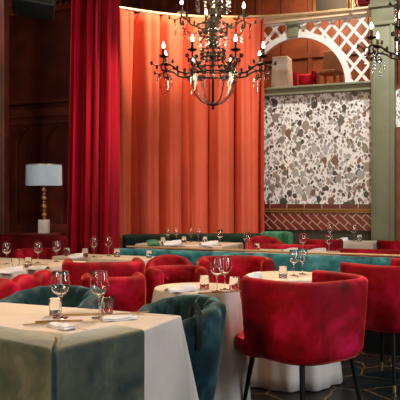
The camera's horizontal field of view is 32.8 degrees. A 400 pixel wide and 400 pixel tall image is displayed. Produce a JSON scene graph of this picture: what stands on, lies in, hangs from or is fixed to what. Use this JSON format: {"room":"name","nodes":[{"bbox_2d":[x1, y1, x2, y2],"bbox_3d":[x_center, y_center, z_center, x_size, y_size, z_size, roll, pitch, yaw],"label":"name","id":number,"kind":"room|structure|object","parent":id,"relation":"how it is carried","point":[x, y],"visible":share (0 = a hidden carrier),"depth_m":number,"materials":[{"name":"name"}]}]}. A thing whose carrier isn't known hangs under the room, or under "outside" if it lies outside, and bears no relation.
{"room":"restaurant","nodes":[
{"label":"restaurant","id":0,"kind":"room"},
{"bbox_2d":[9,11,70,236],"bbox_3d":[-3.333,-1.500,9.863,4.200,5.600,0.220,0,0,23],"label":"wall","id":1,"kind":"structure","parent":0,"point":[39,49],"depth_m":9.40,"materials":[{"name":"brown wood"}]},
{"bbox_2d":[9,0,70,18],"bbox_3d":[-3.360,-2.670,9.799,4.200,0.220,0.200,0,0,23],"label":"trim","id":2,"kind":"structure","parent":1,"relation":"attached to","point":[61,5],"depth_m":9.15,"materials":[{"name":"brown wood"}]},
{"bbox_2d":[119,0,399,87],"bbox_3d":[2.113,-1.500,12.987,14.000,5.600,0.148,0,0,23],"label":"wall","id":3,"kind":"structure","parent":0,"point":[306,55],"depth_m":13.09,"materials":[{"name":"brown wood"}]},
{"bbox_2d":[313,0,350,11],"bbox_3d":[2.467,-3.857,12.720,0.720,0.736,0.060,0,0,23],"label":"framed picture","id":4,"kind":"object","parent":3,"relation":"attached to","point":[318,5],"visible":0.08,"depth_m":12.73,"materials":[{"name":"metal"}]},
{"bbox_2d":[250,351,399,399],"bbox_3d":[0.000,1.350,6.000,11.000,0.100,17.000,0,0,0],"label":"floor","id":5,"kind":"structure","parent":0,"point":[375,382],"depth_m":4.71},
{"bbox_2d":[0,0,8,233],"bbox_3d":[-2.368,-1.500,8.040,0.174,5.600,0.220,0,0,0],"label":"trim","id":6,"kind":"structure","parent":5,"relation":"on","point":[4,4],"depth_m":7.95,"materials":[{"name":"brown wood"}]},
{"bbox_2d":[0,270,51,299],"bbox_3d":[-1.310,0.905,4.716,0.310,0.790,0.916,0,0,15],"label":"sofa","id":7,"kind":"object","parent":5,"relation":"on","point":[8,287],"visible":0.27,"depth_m":4.61,"materials":[{"name":"red fabric"}]},
{"bbox_2d":[0,234,67,257],"bbox_3d":[-1.893,0.835,7.345,1.040,0.930,0.140,0,0,22],"label":"sofa","id":8,"kind":"object","parent":5,"relation":"on","point":[17,241],"visible":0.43,"depth_m":7.25,"materials":[{"name":"red fabric"}]},
{"bbox_2d":[6,231,63,234],"bbox_3d":[-2.105,0.845,8.129,0.860,0.910,0.405,0,0,23],"label":"sideboard","id":9,"kind":"object","parent":5,"relation":"on","point":[10,232],"visible":0.12,"depth_m":7.99,"materials":[{"name":"brown wood"}]},
{"bbox_2d":[25,164,61,232],"bbox_3d":[-1.831,-0.013,7.980,0.424,0.805,0.424,0,0,0],"label":"table lamp","id":10,"kind":"object","parent":9,"relation":"on","point":[43,175],"visible":1,"depth_m":7.83,"materials":[{"name":"white fabric"}]},
{"bbox_2d":[14,248,58,259],"bbox_3d":[-1.659,0.902,6.915,0.442,0.804,0.453,0,0,-11],"label":"armchair","id":11,"kind":"object","parent":5,"relation":"on","point":[46,253],"visible":0.18,"depth_m":7.03,"materials":[{"name":"red fabric"}]},
{"bbox_2d":[0,286,100,309],"bbox_3d":[-0.887,0.915,3.950,0.639,0.781,0.612,0,0,19],"label":"armchair","id":12,"kind":"object","parent":5,"relation":"on","point":[77,296],"visible":0.16,"depth_m":4.11,"materials":[{"name":"green fabric"}]},
{"bbox_2d":[0,325,144,399],"bbox_3d":[-0.879,0.878,2.679,1.401,0.844,0.436,0,0,37],"label":"sofa","id":13,"kind":"object","parent":5,"relation":"on","point":[107,362],"visible":1,"depth_m":2.22,"materials":[{"name":"green fabric"}]},
{"bbox_2d":[67,0,119,254],"bbox_3d":[-1.278,-1.365,8.131,0.649,5.270,0.469,0,0,-11],"label":"curtain","id":14,"kind":"object","parent":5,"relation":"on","point":[94,107],"visible":0.78,"depth_m":8.00,"materials":[{"name":"fabric"}]},
{"bbox_2d":[62,257,144,285],"bbox_3d":[-0.771,0.888,5.427,0.649,0.835,0.664,0,0,-11],"label":"armchair","id":15,"kind":"object","parent":5,"relation":"on","point":[76,270],"visible":0.27,"depth_m":5.12,"materials":[{"name":"red fabric"}]},
{"bbox_2d":[81,272,145,311],"bbox_3d":[-0.587,0.902,4.608,0.430,0.804,0.445,0,0,-11],"label":"armchair","id":16,"kind":"object","parent":5,"relation":"on","point":[129,293],"visible":0.31,"depth_m":4.41,"materials":[{"name":"red fabric"}]},
{"bbox_2d":[145,255,191,269],"bbox_3d":[-0.249,0.882,5.575,0.400,0.844,0.409,0,0,-6],"label":"armchair","id":17,"kind":"object","parent":5,"relation":"on","point":[159,260],"visible":0.12,"depth_m":5.68,"materials":[{"name":"red fabric"}]},
{"bbox_2d":[144,265,207,303],"bbox_3d":[-0.164,0.894,4.901,0.474,0.819,0.476,0,0,-14],"label":"armchair","id":18,"kind":"object","parent":5,"relation":"on","point":[155,276],"visible":0.3,"depth_m":4.99,"materials":[{"name":"red fabric"}]},
{"bbox_2d":[137,295,226,399],"bbox_3d":[-0.129,0.907,3.604,0.523,0.796,0.571,0,0,-37],"label":"armchair","id":19,"kind":"object","parent":5,"relation":"on","point":[203,317],"visible":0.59,"depth_m":3.45,"materials":[{"name":"green fabric"}]},
{"bbox_2d":[166,246,211,250],"bbox_3d":[-0.118,0.922,7.807,0.520,0.764,0.535,0,0,17],"label":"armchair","id":20,"kind":"object","parent":5,"relation":"on","point":[172,246],"visible":0.09,"depth_m":7.59,"materials":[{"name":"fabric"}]},
{"bbox_2d":[122,233,259,248],"bbox_3d":[-0.108,0.880,9.316,1.903,0.840,0.217,0,0,-10],"label":"banquette","id":21,"kind":"object","parent":5,"relation":"on","point":[128,239],"visible":0.23,"depth_m":9.29,"materials":[{"name":"green fabric"}]},
{"bbox_2d":[197,255,274,300],"bbox_3d":[0.293,0.890,5.559,0.646,0.830,0.655,0,0,-6],"label":"armchair","id":22,"kind":"object","parent":5,"relation":"on","point":[242,265],"visible":0.27,"depth_m":5.76,"materials":[{"name":"red fabric"}]},
{"bbox_2d":[120,246,399,354],"bbox_3d":[0.843,0.886,6.203,3.722,0.827,0.221,0,0,25],"label":"banquette","id":23,"kind":"object","parent":5,"relation":"on","point":[327,262],"visible":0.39,"depth_m":6.04,"materials":[{"name":"teal fabric"}]},
{"bbox_2d":[245,236,281,249],"bbox_3d":[0.800,0.877,8.376,0.480,0.854,0.488,0,0,-6],"label":"armchair","id":24,"kind":"object","parent":5,"relation":"on","point":[256,239],"visible":0.14,"depth_m":8.52,"materials":[{"name":"red fabric"}]},
{"bbox_2d":[260,231,292,243],"bbox_3d":[1.061,0.872,9.416,0.440,0.864,0.447,0,0,-11],"label":"armchair","id":25,"kind":"object","parent":5,"relation":"on","point":[285,237],"visible":0.22,"depth_m":9.48,"materials":[{"name":"fabric"}]},
{"bbox_2d":[261,244,318,249],"bbox_3d":[1.044,0.907,7.931,0.685,0.785,0.130,0,0,21],"label":"sofa","id":26,"kind":"object","parent":5,"relation":"on","point":[263,246],"visible":0.2,"depth_m":7.89,"materials":[{"name":"red fabric"}]},
{"bbox_2d":[235,270,367,399],"bbox_3d":[0.585,0.874,4.043,0.683,0.857,0.740,0,0,-37],"label":"tub chair","id":27,"kind":"object","parent":5,"relation":"on","point":[321,321],"visible":1,"depth_m":3.74,"materials":[{"name":"red fabric"}]},
{"bbox_2d":[300,238,342,250],"bbox_3d":[1.483,0.887,8.287,0.500,0.834,0.514,0,0,24],"label":"armchair","id":28,"kind":"object","parent":5,"relation":"on","point":[338,243],"visible":0.15,"depth_m":8.04,"materials":[{"name":"red fabric"}]},
{"bbox_2d":[336,248,399,257],"bbox_3d":[1.826,0.912,7.270,0.737,0.775,0.130,0,0,23],"label":"sofa","id":29,"kind":"object","parent":5,"relation":"on","point":[342,250],"visible":0.18,"depth_m":7.23,"materials":[{"name":"red fabric"}]},
{"bbox_2d":[340,258,399,392],"bbox_3d":[1.343,0.874,4.952,0.669,0.857,0.725,0,0,-37],"label":"tub chair","id":30,"kind":"object","parent":5,"relation":"on","point":[383,295],"visible":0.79,"depth_m":4.61,"materials":[{"name":"red fabric"}]},
{"bbox_2d":[376,240,399,249],"bbox_3d":[2.417,0.892,8.207,0.540,0.824,0.556,0,0,-24],"label":"armchair","id":31,"kind":"object","parent":5,"relation":"on","point":[380,244],"visible":0.21,"depth_m":8.02,"materials":[{"name":"red fabric"}]},
{"bbox_3d":[-1.700,0.926,5.800,0.992,0.747,1.092,0,0,23],"label":"dining table","id":32,"kind":"object","parent":5,"relation":"on","visible":0},
{"bbox_2d":[0,258,85,279],"bbox_3d":[-1.699,0.902,5.797,1.144,0.712,1.240,0,0,23],"label":"tablecloth","id":33,"kind":"object","parent":32,"relation":"on","point":[53,266],"visible":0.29,"depth_m":5.72,"materials":[{"name":"white fabric"}]},
{"bbox_2d":[2,243,10,263],"bbox_3d":[-1.655,0.457,5.817,0.075,0.181,0.075,0,0,-20],"label":"wine glass","id":34,"kind":"object","parent":33,"relation":"on","point":[6,247],"visible":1,"depth_m":5.79,"materials":[{"name":"white"}]},
{"bbox_2d":[0,266,22,273],"bbox_3d":[-1.432,0.522,5.100,0.201,0.052,0.140,0,0,-17],"label":"napkin","id":35,"kind":"object","parent":33,"relation":"on","point":[13,269],"visible":1,"depth_m":5.07,"materials":[{"name":"white fabric"}]},
{"bbox_2d":[11,258,19,265],"bbox_3d":[-1.464,0.507,5.396,0.066,0.081,0.066,0,0,0],"label":"tumbler","id":36,"kind":"object","parent":33,"relation":"on","point":[14,262],"visible":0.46,"depth_m":5.37,"materials":[{"name":"clear glass"}]},
{"bbox_2d":[24,257,31,267],"bbox_3d":[-1.395,0.507,5.516,0.066,0.081,0.066,0,0,0],"label":"tumbler","id":37,"kind":"object","parent":33,"relation":"on","point":[27,260],"visible":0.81,"depth_m":5.49,"materials":[{"name":"clear glass"}]},
{"bbox_2d":[34,242,41,262],"bbox_3d":[-1.408,0.457,5.910,0.075,0.181,0.075,0,0,6],"label":"wine glass","id":38,"kind":"object","parent":33,"relation":"on","point":[37,245],"visible":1,"depth_m":5.88,"materials":[{"name":"white"}]},
{"bbox_2d":[27,265,49,269],"bbox_3d":[-1.268,0.531,5.357,0.151,0.035,0.120,0,0,17],"label":"napkin","id":39,"kind":"object","parent":33,"relation":"on","point":[39,267],"visible":1,"depth_m":5.32,"materials":[{"name":"white fabric"}]},
{"bbox_2d":[52,241,60,261],"bbox_3d":[-1.278,0.457,6.054,0.075,0.181,0.075,0,0,-13],"label":"wine glass","id":40,"kind":"object","parent":33,"relation":"on","point":[56,246],"visible":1,"depth_m":6.03,"materials":[{"name":"white"}]},
{"bbox_3d":[-0.130,0.926,8.620,1.152,0.747,0.752,0,0,23],"label":"dining table","id":41,"kind":"object","parent":5,"relation":"on","visible":0},
{"bbox_2d":[135,241,243,251],"bbox_3d":[-0.123,0.902,8.621,1.322,0.712,0.921,0,0,23],"label":"tablecloth","id":42,"kind":"object","parent":41,"relation":"on","point":[226,245],"visible":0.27,"depth_m":8.38,"materials":[{"name":"white fabric"}]},
{"bbox_2d":[146,240,159,245],"bbox_3d":[-0.553,0.510,8.050,0.160,0.081,0.132,0,0,-11],"label":"cushion","id":43,"kind":"object","parent":42,"relation":"on","point":[149,242],"visible":0.86,"depth_m":8.00,"materials":[{"name":"fabric"}]},
{"bbox_2d":[165,228,170,235],"bbox_3d":[-0.412,0.453,8.760,0.078,0.190,0.078,0,0,-31],"label":"wine glass","id":44,"kind":"object","parent":42,"relation":"on","point":[167,230],"visible":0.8,"depth_m":8.73,"materials":[{"name":"white"}]},
{"bbox_2d":[162,240,181,245],"bbox_3d":[-0.337,0.512,8.182,0.221,0.072,0.160,0,0,-11],"label":"napkin","id":45,"kind":"object","parent":42,"relation":"on","point":[173,242],"visible":1,"depth_m":8.15,"materials":[{"name":"white fabric"}]},
{"bbox_2d":[174,227,178,239],"bbox_3d":[-0.306,0.453,8.864,0.078,0.190,0.078,0,0,34],"label":"wine glass","id":46,"kind":"object","parent":42,"relation":"on","point":[176,229],"visible":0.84,"depth_m":8.84,"materials":[{"name":"white"}]},
{"bbox_2d":[188,227,193,241],"bbox_3d":[-0.117,0.453,8.864,0.078,0.190,0.078,0,0,-14],"label":"wine glass","id":47,"kind":"object","parent":42,"relation":"on","point":[190,229],"visible":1,"depth_m":8.84,"materials":[{"name":"white"}]},
{"bbox_2d":[195,227,201,241],"bbox_3d":[-0.019,0.453,8.822,0.078,0.190,0.078,0,0,-43],"label":"wine glass","id":48,"kind":"object","parent":42,"relation":"on","point":[198,231],"visible":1,"depth_m":8.79,"materials":[{"name":"white"}]},
{"bbox_2d":[199,240,218,245],"bbox_3d":[0.108,0.517,8.182,0.221,0.062,0.160,0,0,-11],"label":"napkin","id":49,"kind":"object","parent":42,"relation":"on","point":[208,243],"visible":1,"depth_m":8.15,"materials":[{"name":"white fabric"}]},
{"bbox_2d":[217,230,222,245],"bbox_3d":[0.241,0.453,8.182,0.078,0.190,0.078,0,0,13],"label":"wine glass","id":50,"kind":"object","parent":42,"relation":"on","point":[219,232],"visible":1,"depth_m":8.15,"materials":[{"name":"white"}]},
{"bbox_3d":[0.980,0.926,7.230,0.892,0.747,0.552,0,0,23],"label":"dining table","id":51,"kind":"object","parent":5,"relation":"on","visible":0},
{"bbox_2d":[247,249,339,255],"bbox_3d":[0.981,0.902,7.231,1.045,0.712,0.704,0,0,23],"label":"tablecloth","id":52,"kind":"object","parent":51,"relation":"on","point":[260,249],"visible":0.09,"depth_m":7.12,"materials":[{"name":"white fabric"}]},
{"bbox_2d":[243,232,250,242],"bbox_3d":[0.506,0.449,7.329,0.082,0.198,0.082,0,0,-36],"label":"wine glass","id":53,"kind":"object","parent":52,"relation":"on","point":[246,236],"visible":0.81,"depth_m":7.30,"materials":[{"name":"white"}]},
{"bbox_2d":[254,243,259,249],"bbox_3d":[0.614,0.507,7.329,0.066,0.081,0.066,0,0,0],"label":"tumbler","id":54,"kind":"object","parent":52,"relation":"on","point":[256,245],"visible":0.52,"depth_m":7.30,"materials":[{"name":"clear glass"}]},
{"bbox_2d":[282,248,297,250],"bbox_3d":[0.948,0.524,7.160,0.161,0.048,0.120,0,0,-11],"label":"napkin","id":55,"kind":"object","parent":52,"relation":"on","point":[287,249],"visible":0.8,"depth_m":7.14,"materials":[{"name":"white fabric"}]},
{"bbox_2d":[299,233,306,244],"bbox_3d":[1.072,0.449,7.078,0.082,0.198,0.082,0,0,34],"label":"wine glass","id":56,"kind":"object","parent":52,"relation":"on","point":[302,237],"visible":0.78,"depth_m":7.05,"materials":[{"name":"white"}]},
{"bbox_2d":[307,248,325,251],"bbox_3d":[1.205,0.522,7.064,0.201,0.052,0.130,0,0,-6],"label":"napkin","id":57,"kind":"object","parent":52,"relation":"on","point":[315,249],"visible":0.89,"depth_m":7.03,"materials":[{"name":"white fabric"}]},
{"bbox_2d":[325,234,332,244],"bbox_3d":[1.325,0.449,6.985,0.082,0.198,0.082,0,0,-18],"label":"wine glass","id":58,"kind":"object","parent":52,"relation":"on","point":[328,237],"visible":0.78,"depth_m":6.95,"materials":[{"name":"white"}]},
{"bbox_3d":[1.880,0.926,9.020,0.892,0.747,0.592,0,0,23],"label":"dining table","id":59,"kind":"object","parent":5,"relation":"on","visible":0},
{"bbox_2d":[317,239,376,248],"bbox_3d":[1.879,0.902,9.028,1.070,0.712,0.760,0,0,23],"label":"tablecloth","id":60,"kind":"object","parent":59,"relation":"on","point":[350,244],"visible":0.15,"depth_m":8.66,"materials":[{"name":"white fabric"}]},
{"bbox_2d":[326,224,333,233],"bbox_3d":[1.744,0.434,9.125,0.094,0.227,0.094,0,0,44],"label":"wine glass","id":61,"kind":"object","parent":60,"relation":"on","point":[329,228],"visible":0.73,"depth_m":9.09,"materials":[{"name":"white"}]},
{"bbox_2d":[350,224,357,240],"bbox_3d":[2.042,0.434,9.014,0.094,0.227,0.094,0,0,24],"label":"wine glass","id":62,"kind":"object","parent":60,"relation":"on","point":[353,228],"visible":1,"depth_m":8.98,"materials":[{"name":"white"}]},
{"bbox_2d":[357,235,361,241],"bbox_3d":[2.104,0.503,8.971,0.072,0.089,0.072,0,0,0],"label":"tumbler","id":63,"kind":"object","parent":60,"relation":"on","point":[359,237],"visible":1,"depth_m":8.94,"materials":[{"name":"clear glass"}]},
{"bbox_2d":[264,89,399,243],"bbox_3d":[1.879,-0.118,9.876,5.200,2.836,0.235,0,0,23],"label":"wall","id":64,"kind":"structure","parent":0,"point":[317,147],"depth_m":9.84,"materials":[{"name":"multicoloured stone"}]},
{"bbox_2d":[257,6,370,24],"bbox_3d":[0.937,-2.657,10.175,3.232,0.085,0.220,0,0,23],"label":"trim","id":65,"kind":"structure","parent":64,"relation":"attached to","point":[358,10],"depth_m":9.80,"materials":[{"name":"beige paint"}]},
{"bbox_2d":[264,81,370,96],"bbox_3d":[0.945,-1.594,10.194,3.232,0.115,0.340,0,0,23],"label":"trim","id":66,"kind":"structure","parent":64,"relation":"on","point":[361,85],"depth_m":9.73,"materials":[{"name":"green paint"}]},
{"bbox_2d":[264,14,370,81],"bbox_3d":[1.328,-2.140,10.015,2.409,0.988,0.110,0,0,23],"label":"lattice screen","id":67,"kind":"object","parent":66,"relation":"on","point":[294,30],"visible":0.56,"depth_m":9.76,"materials":[{"name":"white paint"}]},
{"bbox_2d":[358,0,369,6],"bbox_3d":[2.391,-3.004,9.515,0.340,0.560,0.160,0,0,23],"label":"velvet pelmet","id":68,"kind":"object","parent":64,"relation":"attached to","point":[361,3],"visible":0.57,"depth_m":9.49,"materials":[{"name":"red fabric"}]},
{"bbox_2d":[368,0,398,240],"bbox_3d":[2.553,-1.377,9.446,0.413,5.354,0.320,0,0,23],"label":"column","id":69,"kind":"structure","parent":64,"relation":"attached to","point":[383,88],"depth_m":9.34,"materials":[{"name":"green paint"}]},
{"bbox_3d":[2.107,-1.556,11.438,9.000,0.100,2.800,0,0,23],"label":"floor","id":70,"kind":"structure","parent":0,"visible":0},
{"bbox_2d":[292,70,316,85],"bbox_3d":[1.786,-1.880,11.462,0.441,0.556,0.449,0,0,24],"label":"armchair","id":71,"kind":"object","parent":70,"relation":"on","point":[298,79],"visible":0.36,"depth_m":11.51,"materials":[{"name":"red fabric"}]},
{"bbox_2d":[316,49,343,83],"bbox_3d":[2.123,-2.040,11.106,0.370,0.869,0.370,0,0,34],"label":"wooden chair","id":72,"kind":"object","parent":70,"relation":"on","point":[332,66],"visible":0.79,"depth_m":11.20,"materials":[{"name":"brown wood"}]},
{"bbox_3d":[0.000,-4.350,6.000,11.000,0.100,17.000,0,0,0],"label":"ceiling","id":73,"kind":"structure","parent":0,"visible":0},
{"bbox_2d":[12,0,56,20],"bbox_3d":[-1.735,-3.070,7.193,0.493,2.281,0.467,0,0,-14],"label":"loudspeaker","id":74,"kind":"object","parent":73,"relation":"hanging from","point":[40,9],"visible":1,"depth_m":7.10,"materials":[{"name":"black metal"}]},
{"bbox_2d":[150,0,276,109],"bbox_3d":[0.096,-2.481,5.000,0.901,3.638,0.899,0,0,0],"label":"chandelier","id":75,"kind":"object","parent":73,"relation":"hanging from","point":[212,23],"visible":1,"depth_m":4.95,"materials":[{"name":"black metal"}]},
{"bbox_2d":[120,0,353,17],"bbox_3d":[0.478,-3.470,9.664,3.328,1.660,0.504,0,0,-2],"label":"curtain rod","id":76,"kind":"object","parent":73,"relation":"hanging from","point":[352,1],"visible":0.79,"depth_m":9.69,"materials":[{"name":"gold metal"}]},
{"bbox_2d":[119,8,263,247],"bbox_3d":[-0.155,-0.690,9.776,2.166,3.881,0.511,0,0,-15],"label":"curtain","id":77,"kind":"object","parent":76,"relation":"hanging from","point":[184,163],"visible":0.64,"depth_m":9.72,"materials":[{"name":"orange fabric"}]},
{"bbox_2d":[357,0,399,76],"bbox_3d":[1.532,-2.511,4.550,0.901,3.578,0.899,0,0,-23],"label":"chandelier","id":78,"kind":"object","parent":73,"relation":"hanging from","point":[371,37],"visible":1,"depth_m":4.54,"materials":[{"name":"black metal"}]},
{"bbox_3d":[1.365,-1.983,11.319,0.250,0.752,0.250,0,0,23],"label":"table","id":79,"kind":"object","parent":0,"visible":0},
{"bbox_2d":[271,56,292,86],"bbox_3d":[1.362,-1.949,11.315,0.357,0.830,0.353,0,0,23],"label":"tablecloth","id":80,"kind":"object","parent":79,"relation":"on","point":[282,76],"visible":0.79,"depth_m":11.19,"materials":[{"name":"white fabric"}]},
{"bbox_3d":[-0.894,0.926,3.263,1.492,0.747,0.572,0,0,23],"label":"dining table","id":81,"kind":"object","parent":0,"visible":0},
{"bbox_2d":[0,302,198,399],"bbox_3d":[-0.893,0.882,3.262,1.726,0.672,0.792,0,0,23],"label":"tablecloth","id":82,"kind":"object","parent":81,"relation":"on","point":[169,375],"visible":0.5,"depth_m":3.10,"materials":[{"name":"white fabric"}]},
{"bbox_2d":[23,320,67,324],"bbox_3d":[-0.680,0.540,2.991,0.193,0.009,0.022,0,0,-20],"label":"fork","id":83,"kind":"object","parent":82,"relation":"on","point":[63,320],"visible":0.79,"depth_m":2.99,"materials":[{"name":"gold metal"}]},
{"bbox_2d":[48,298,62,315],"bbox_3d":[-0.685,0.507,3.223,0.066,0.081,0.066,0,0,0],"label":"tumbler","id":84,"kind":"object","parent":82,"relation":"on","point":[54,303],"visible":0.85,"depth_m":3.20,"materials":[{"name":"clear glass"}]},
{"bbox_2d":[35,319,82,322],"bbox_3d":[-0.630,0.541,3.046,0.212,0.007,0.016,0,0,-14],"label":"knife","id":85,"kind":"object","parent":82,"relation":"on","point":[77,319],"visible":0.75,"depth_m":3.04,"materials":[{"name":"gold metal"}]},
{"bbox_2d":[51,270,69,318],"bbox_3d":[-0.647,0.438,3.155,0.090,0.218,0.090,0,0,-21],"label":"wine glass","id":86,"kind":"object","parent":82,"relation":"on","point":[60,279],"visible":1,"depth_m":3.12,"materials":[{"name":"white"}]},
{"bbox_2d":[46,322,76,330],"bbox_3d":[-0.586,0.538,2.909,0.090,0.021,0.151,0,0,-38],"label":"napkin","id":87,"kind":"object","parent":82,"relation":"on","point":[55,325],"visible":1,"depth_m":2.89,"materials":[{"name":"white fabric"}]},
{"bbox_2d":[62,313,107,315],"bbox_3d":[-0.544,0.541,3.224,0.212,0.007,0.016,0,0,-11],"label":"knife","id":88,"kind":"object","parent":82,"relation":"on","point":[77,313],"visible":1,"depth_m":3.22,"materials":[{"name":"gold metal"}]},
{"bbox_2d":[90,270,108,318],"bbox_3d":[-0.466,0.438,3.155,0.090,0.218,0.090,0,0,38],"label":"wine glass","id":89,"kind":"object","parent":82,"relation":"on","point":[99,280],"visible":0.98,"depth_m":3.12,"materials":[{"name":"white"}]},
{"bbox_2d":[100,296,113,313],"bbox_3d":[-0.449,0.507,3.280,0.066,0.081,0.066,0,0,0],"label":"tumbler","id":90,"kind":"object","parent":82,"relation":"on","point":[106,302],"visible":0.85,"depth_m":3.25,"materials":[{"name":"clear glass"}]},
{"bbox_2d":[100,314,137,321],"bbox_3d":[-0.371,0.538,3.115,0.161,0.022,0.110,0,0,-17],"label":"napkin","id":91,"kind":"object","parent":82,"relation":"on","point":[109,317],"visible":1,"depth_m":3.09,"materials":[{"name":"white fabric"}]},
{"bbox_2d":[109,311,149,314],"bbox_3d":[-0.338,0.540,3.252,0.193,0.009,0.022,0,0,-17],"label":"fork","id":92,"kind":"object","parent":82,"relation":"on","point":[141,311],"visible":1,"depth_m":3.25,"materials":[{"name":"gold metal"}]},
{"bbox_3d":[-0.022,0.926,4.270,0.516,0.747,0.516,0,0,23],"label":"dining table","id":93,"kind":"object","parent":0,"visible":0},
{"bbox_2d":[152,282,250,399],"bbox_3d":[-0.029,0.918,4.267,0.700,0.740,0.697,0,0,23],"label":"tablecloth","id":94,"kind":"object","parent":93,"relation":"on","point":[233,368],"visible":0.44,"depth_m":4.06,"materials":[{"name":"white fabric"}]},
{"bbox_2d":[164,285,196,292],"bbox_3d":[-0.114,0.529,4.069,0.181,0.039,0.120,0,0,-20],"label":"napkin","id":95,"kind":"object","parent":94,"relation":"on","point":[182,288],"visible":1,"depth_m":4.05,"materials":[{"name":"white fabric"}]},
{"bbox_2d":[199,275,209,289],"bbox_3d":[0.028,0.507,4.183,0.066,0.081,0.066,0,0,0],"label":"tumbler","id":96,"kind":"object","parent":94,"relation":"on","point":[204,280],"visible":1,"depth_m":4.16,"materials":[{"name":"clear glass"}]},
{"bbox_2d":[197,291,229,293],"bbox_3d":[0.088,0.541,3.984,0.212,0.007,0.016,0,0,-17],"label":"knife","id":97,"kind":"object","parent":94,"relation":"on","point":[226,291],"visible":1,"depth_m":3.97,"materials":[{"name":"gold metal"}]},
{"bbox_2d":[210,257,223,291],"bbox_3d":[0.102,0.447,4.069,0.083,0.202,0.083,0,0,-44],"label":"wine glass","id":98,"kind":"object","parent":94,"relation":"on","point":[216,265],"visible":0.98,"depth_m":4.04,"materials":[{"name":"white"}]},
{"bbox_2d":[220,256,231,289],"bbox_3d":[0.153,0.447,4.160,0.083,0.202,0.083,0,0,-25],"label":"wine glass","id":99,"kind":"object","parent":94,"relation":"on","point":[226,259],"visible":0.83,"depth_m":4.13,"materials":[{"name":"white"}]},
{"bbox_2d":[229,277,238,290],"bbox_3d":[0.206,0.507,4.114,0.066,0.081,0.066,0,0,0],"label":"tumbler","id":100,"kind":"object","parent":94,"relation":"on","point":[233,281],"visible":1,"depth_m":4.09,"materials":[{"name":"clear glass"}]},
{"bbox_3d":[0.640,0.926,4.960,0.602,0.747,0.602,0,0,23],"label":"dining table","id":101,"kind":"object","parent":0,"visible":0},
{"bbox_2d":[241,271,342,391],"bbox_3d":[0.649,0.921,4.963,0.775,0.745,0.769,0,0,23],"label":"tablecloth","id":102,"kind":"object","parent":101,"relation":"on","point":[267,374],"visible":0.29,"depth_m":4.65,"materials":[{"name":"white fabric"}]},
{"bbox_2d":[245,271,262,278],"bbox_3d":[0.366,0.522,4.700,0.123,0.052,0.100,0,0,-34],"label":"napkin","id":103,"kind":"object","parent":102,"relation":"on","point":[257,274],"visible":0.76,"depth_m":4.69,"materials":[{"name":"white fabric"}]},
{"bbox_2d":[278,266,287,277],"bbox_3d":[0.583,0.507,4.773,0.066,0.081,0.066,0,0,0],"label":"tumbler","id":104,"kind":"object","parent":102,"relation":"on","point":[282,269],"visible":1,"depth_m":4.75,"materials":[{"name":"clear glass"}]},
{"bbox_2d":[289,250,298,275],"bbox_3d":[0.682,0.455,4.931,0.076,0.185,0.076,0,0,-4],"label":"wine glass","id":105,"kind":"object","parent":102,"relation":"on","point":[293,254],"visible":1,"depth_m":4.91,"materials":[{"name":"white"}]},
{"bbox_2d":[298,249,307,273],"bbox_3d":[0.758,0.455,5.031,0.076,0.185,0.076,0,0,-36],"label":"wine glass","id":106,"kind":"object","parent":102,"relation":"on","point":[303,255],"visible":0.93,"depth_m":5.00,"materials":[{"name":"white"}]},
{"bbox_3d":[-0.900,0.926,6.600,0.992,0.747,0.392,0,0,23],"label":"dining table","id":107,"kind":"object","parent":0,"visible":0},
{"bbox_2d":[52,254,155,265],"bbox_3d":[-0.897,0.902,6.603,1.150,0.712,0.522,0,0,23],"label":"tablecloth","id":108,"kind":"object","parent":107,"relation":"on","point":[99,257],"visible":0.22,"depth_m":6.48,"materials":[{"name":"white fabric"}]},
{"bbox_2d":[64,248,69,255],"bbox_3d":[-1.300,0.507,6.648,0.066,0.081,0.066,0,0,0],"label":"tumbler","id":109,"kind":"object","parent":108,"relation":"on","point":[66,250],"visible":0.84,"depth_m":6.62,"materials":[{"name":"clear glass"}]},
{"bbox_2d":[68,253,82,258],"bbox_3d":[-1.165,0.522,6.364,0.141,0.052,0.100,0,0,-11],"label":"napkin","id":110,"kind":"object","parent":108,"relation":"on","point":[76,255],"visible":0.98,"depth_m":6.34,"materials":[{"name":"white fabric"}]},
{"bbox_2d":[82,248,87,256],"bbox_3d":[-1.105,0.507,6.532,0.066,0.081,0.066,0,0,0],"label":"tumbler","id":111,"kind":"object","parent":108,"relation":"on","point":[84,250],"visible":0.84,"depth_m":6.50,"materials":[{"name":"clear glass"}]},
{"bbox_2d":[90,237,97,256],"bbox_3d":[-1.018,0.453,6.532,0.078,0.190,0.078,0,0,31],"label":"wine glass","id":112,"kind":"object","parent":108,"relation":"on","point":[93,240],"visible":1,"depth_m":6.50,"materials":[{"name":"white"}]},
{"bbox_2d":[104,236,112,255],"bbox_3d":[-0.895,0.453,6.648,0.078,0.190,0.078,0,0,-24],"label":"wine glass","id":113,"kind":"object","parent":108,"relation":"on","point":[108,242],"visible":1,"depth_m":6.62,"materials":[{"name":"white"}]},
{"bbox_2d":[114,248,119,256],"bbox_3d":[-0.797,0.507,6.532,0.066,0.081,0.066,0,0,0],"label":"tumbler","id":114,"kind":"object","parent":108,"relation":"on","point":[116,250],"visible":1,"depth_m":6.51,"materials":[{"name":"clear glass"}]},
{"bbox_2d":[146,250,151,257],"bbox_3d":[-0.481,0.511,6.419,0.059,0.072,0.059,0,0,0],"label":"tumbler","id":115,"kind":"object","parent":108,"relation":"on","point":[148,252],"visible":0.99,"depth_m":6.40,"materials":[{"name":"clear glass"}]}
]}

